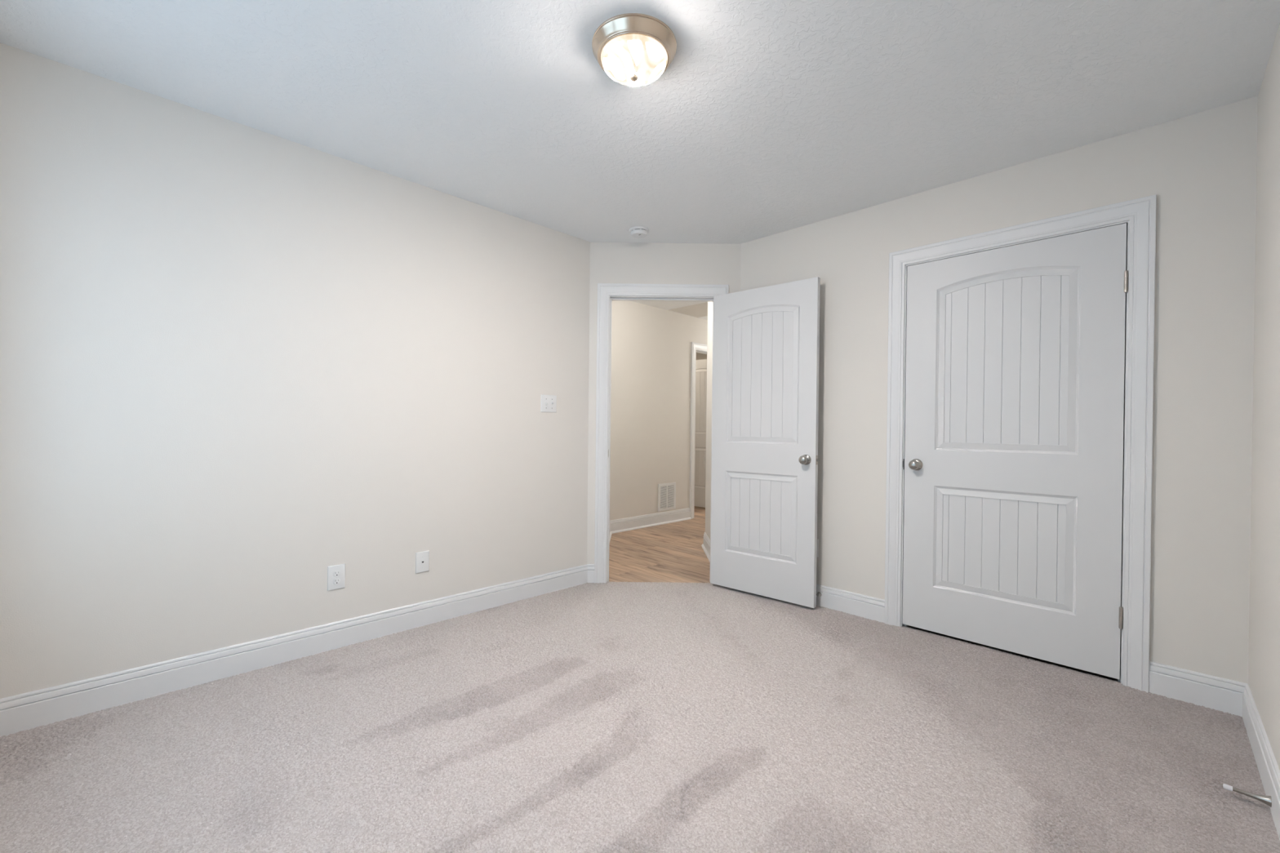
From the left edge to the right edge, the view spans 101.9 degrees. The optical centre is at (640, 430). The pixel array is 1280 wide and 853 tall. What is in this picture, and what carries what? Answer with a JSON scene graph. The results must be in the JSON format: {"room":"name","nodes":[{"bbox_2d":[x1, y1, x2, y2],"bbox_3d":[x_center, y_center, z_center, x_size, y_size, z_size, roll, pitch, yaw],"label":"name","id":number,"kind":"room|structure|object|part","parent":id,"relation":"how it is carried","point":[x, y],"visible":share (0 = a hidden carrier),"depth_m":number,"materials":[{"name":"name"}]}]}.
{"room":"empty bedroom","nodes":[
{"label":"empty bedroom","id":0,"kind":"room"},
{"bbox_2d":[0,42,590,698],"bbox_3d":[-1.423,-0.196,2.748,0.110,2.680,2.927,1,0,45],"label":"wall","id":1,"kind":"structure","parent":0,"point":[240,364],"depth_m":2.32,"materials":[{"name":"white paint"}]},
{"bbox_2d":[0,564,594,737],"bbox_3d":[-1.337,1.035,2.740,0.050,0.160,2.826,1,0,45],"label":"baseboard","id":2,"kind":"structure","parent":1,"relation":"attached to","point":[28,711],"depth_m":2.33,"materials":[{"name":"white paint"}]},
{"bbox_2d":[327,564,345,591],"bbox_3d":[-1.514,0.731,2.587,0.009,0.121,0.079,1,0,45],"label":"electrical outlet","id":3,"kind":"object","parent":1,"relation":"attached to","point":[336,573],"visible":1,"depth_m":2.58,"materials":[{"name":"white plastic"}]},
{"bbox_2d":[333,577,340,584],"bbox_3d":[-1.512,0.751,2.585,0.003,0.028,0.034,1,0,45],"label":"receptacle","id":4,"kind":"object","parent":3,"relation":"attached to","point":[335,580],"depth_m":2.58,"materials":[{"name":"white plastic"}]},
{"bbox_2d":[333,570,340,576],"bbox_3d":[-1.512,0.712,2.585,0.003,0.028,0.034,1,0,45],"label":"receptacle","id":5,"kind":"object","parent":3,"relation":"attached to","point":[335,573],"depth_m":2.58,"materials":[{"name":"white plastic"}]},
{"bbox_2d":[415,550,429,573],"bbox_3d":[-1.214,0.732,2.890,0.008,0.115,0.075,1,0,45],"label":"cable jack plate","id":6,"kind":"object","parent":1,"relation":"attached to","point":[422,558],"visible":1,"depth_m":2.89,"materials":[{"name":"white plastic"}]},
{"bbox_2d":[540,394,556,412],"bbox_3d":[-0.610,-0.179,3.474,0.021,0.116,0.125,1,0,45],"label":"light switch","id":7,"kind":"object","parent":1,"relation":"attached to","point":[548,402],"visible":1,"depth_m":3.48,"materials":[{"name":"white plastic"}]},
{"bbox_2d":[0,506,1279,852],"bbox_3d":[0.168,1.114,4.712,6.910,0.056,7.752,1,0,45],"label":"floor","id":8,"kind":"structure","parent":0,"point":[608,717],"depth_m":1.80,"materials":[{"name":"beige carpet"}]},
{"bbox_2d":[0,0,1279,244],"bbox_3d":[0.048,-1.416,1.889,3.280,0.160,3.670,1,0,45],"label":"ceiling","id":9,"kind":"structure","parent":0,"point":[766,117],"depth_m":2.00,"materials":[{"name":"white paint"}]},
{"bbox_2d":[591,13,676,86],"bbox_3d":[-0.023,-1.278,1.809,0.294,0.118,0.294,1,0,45],"label":"ceiling light","id":10,"kind":"object","parent":9,"relation":"attached to","point":[633,49],"visible":1,"depth_m":1.74,"materials":[{"name":"silver metal"}]},
{"bbox_2d":[629,226,648,238],"bbox_3d":[-0.011,-1.325,3.486,0.134,0.040,0.134,1,0,45],"label":"smoke detector","id":11,"kind":"object","parent":9,"relation":"attached to","point":[637,232],"visible":1,"depth_m":3.45,"materials":[{"name":"white plastic"}]},
{"bbox_2d":[609,300,707,520],"bbox_3d":[0.900,-0.191,6.792,0.110,2.680,3.580,1,0,45],"label":"wall","id":12,"kind":"structure","parent":0,"point":[651,346],"depth_m":5.90,"materials":[{"name":"white paint"}]},
{"bbox_2d":[609,507,691,540],"bbox_3d":[-0.114,1.036,5.231,0.591,0.160,2.749,1,0,20],"label":"baseboard","id":13,"kind":"structure","parent":12,"relation":"attached to","point":[616,526],"depth_m":5.89,"materials":[{"name":"white paint"}]},
{"bbox_2d":[657,482,675,511],"bbox_3d":[0.310,0.783,6.130,0.007,0.322,0.310,1,0,45],"label":"air vent","id":14,"kind":"object","parent":12,"relation":"in","point":[666,491],"visible":1,"depth_m":6.12,"materials":[{"name":"white plastic"}]},
{"bbox_2d":[689,342,706,519],"bbox_3d":[0.933,0.010,6.737,0.019,2.199,0.888,1,0,45],"label":"trim","id":15,"kind":"structure","parent":12,"relation":"attached to","point":[695,346],"depth_m":6.44,"materials":[{"name":"white paint"}]},
{"bbox_2d":[693,359,706,507],"bbox_3d":[0.813,0.039,7.278,0.704,2.062,0.096,1,0,45],"label":"door","id":16,"kind":"structure","parent":12,"relation":"in","point":[700,365],"depth_m":7.28,"materials":[{"name":"white paint"}]},
{"bbox_2d":[696,350,706,354],"bbox_3d":[0.887,0.044,6.782,0.110,2.130,0.749,1,0,45],"label":"trim","id":17,"kind":"structure","parent":12,"relation":"attached to","point":[697,351],"depth_m":6.62,"materials":[{"name":"white paint"}]},
{"bbox_2d":[586,241,741,564],"bbox_3d":[0.166,-0.184,3.785,1.081,2.680,0.115,1,0,0],"label":"wall","id":18,"kind":"structure","parent":0,"point":[637,263],"depth_m":3.72,"materials":[{"name":"white paint"}]},
{"bbox_2d":[594,283,728,582],"bbox_3d":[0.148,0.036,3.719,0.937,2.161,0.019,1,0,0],"label":"trim","id":19,"kind":"structure","parent":18,"relation":"attached to","point":[604,290],"depth_m":3.71,"materials":[{"name":"white paint"}]},
{"bbox_2d":[710,276,820,608],"bbox_3d":[0.796,0.071,3.442,0.776,2.034,0.150,1,0,41],"label":"door","id":20,"kind":"structure","parent":18,"relation":"in","point":[765,460],"depth_m":3.41,"materials":[{"name":"white paint"}]},
{"bbox_3d":[1.006,0.182,3.205,0.065,0.065,0.061,1,0,41],"label":"knob","id":21,"kind":"part","parent":20,"relation":"part of","materials":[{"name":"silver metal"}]},
{"bbox_2d":[630,300,707,319],"bbox_3d":[0.331,-1.464,6.108,5.118,0.100,5.563,1,0,45],"label":"ceiling","id":22,"kind":"structure","parent":0,"point":[667,305],"depth_m":5.80,"materials":[{"name":"white paint"}]},
{"bbox_2d":[696,352,706,359],"bbox_3d":[1.313,-0.197,8.975,2.400,2.680,0.100,1,0,45],"label":"wall","id":23,"kind":"structure","parent":0,"point":[699,356],"depth_m":9.16,"materials":[{"name":"white paint"}]},
{"bbox_2d":[705,301,712,539],"bbox_3d":[0.675,-0.181,4.364,0.100,2.680,1.140,1,0,0],"label":"wall","id":24,"kind":"structure","parent":0,"point":[709,335],"depth_m":4.75,"materials":[{"name":"white paint"}]},
{"bbox_2d":[701,532,710,562],"bbox_3d":[1.435,1.050,5.668,0.639,0.160,3.976,1,0,34],"label":"baseboard","id":25,"kind":"structure","parent":24,"relation":"attached to","point":[705,546],"depth_m":4.68,"materials":[{"name":"white paint"}]},
{"bbox_2d":[740,96,1257,684],"bbox_3d":[1.638,-0.164,2.886,2.509,2.680,0.115,1,0,45],"label":"wall","id":26,"kind":"structure","parent":0,"point":[1200,167],"depth_m":2.22,"materials":[{"name":"white paint"}]},
{"bbox_2d":[816,538,818,556],"bbox_3d":[1.101,0.747,3.326,0.074,0.115,0.009,1,0,45],"label":"electrical outlet","id":27,"kind":"object","parent":26,"relation":"attached to","point":[817,552],"visible":0.03,"depth_m":3.30,"materials":[{"name":"white plastic"}]},
{"bbox_2d":[816,591,822,596],"bbox_3d":[1.104,1.035,3.258,0.030,0.030,0.068,1,0,45],"label":"door stop","id":28,"kind":"object","parent":26,"relation":"attached to","point":[819,593],"visible":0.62,"depth_m":3.27,"materials":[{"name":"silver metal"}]},
{"bbox_2d":[816,583,884,622],"bbox_3d":[1.009,1.057,3.370,1.086,0.160,0.073,1,0,45],"label":"baseboard","id":29,"kind":"structure","parent":26,"relation":"attached to","point":[868,607],"depth_m":3.14,"materials":[{"name":"white paint"}]},
{"bbox_2d":[902,222,1128,679],"bbox_3d":[1.812,0.090,2.613,0.915,2.026,0.096,1,0,45],"label":"door","id":30,"kind":"structure","parent":26,"relation":"in","point":[1015,379],"depth_m":2.57,"materials":[{"name":"white paint"}]},
{"bbox_3d":[1.518,0.191,2.879,0.065,0.065,0.061,1,0,45],"label":"knob","id":31,"kind":"part","parent":30,"relation":"part of","materials":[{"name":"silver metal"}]},
{"bbox_2d":[884,194,1156,693],"bbox_3d":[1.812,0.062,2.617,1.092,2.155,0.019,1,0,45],"label":"trim","id":32,"kind":"structure","parent":26,"relation":"attached to","point":[1140,212],"depth_m":2.28,"materials":[{"name":"white paint"}]},
{"bbox_2d":[908,625,1117,680],"bbox_3d":[0.256,1.220,4.625,7.260,0.145,8.150,1,0,45],"label":"gap","id":33,"kind":"structure","parent":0,"point":[914,628],"depth_m":2.71,"materials":[{"name":"brown"}]},
{"bbox_2d":[1248,23,1279,769],"bbox_3d":[1.156,-0.158,0.705,0.110,2.680,3.660,1,0,45],"label":"wall","id":34,"kind":"structure","parent":0,"point":[1264,657],"depth_m":1.78,"materials":[{"name":"white paint"}]},
{"bbox_2d":[1148,661,1279,840],"bbox_3d":[1.044,1.070,0.887,0.278,0.160,3.549,1,0,45],"label":"baseboard","id":35,"kind":"structure","parent":34,"relation":"attached to","point":[1213,692],"depth_m":2.07,"materials":[{"name":"white paint"}]},
{"bbox_2d":[1222,783,1271,807],"bbox_3d":[1.828,1.096,1.568,0.094,0.030,0.030,1,0,45],"label":"door stop","id":36,"kind":"object","parent":35,"relation":"attached to","point":[1267,800],"visible":1,"depth_m":1.55,"materials":[{"name":"silver metal"}]},
{"bbox_3d":[1.835,1.096,1.562,0.076,0.030,0.030,1,0,45],"label":"rod","id":37,"kind":"part","parent":36,"relation":"part of","materials":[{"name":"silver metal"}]}
]}

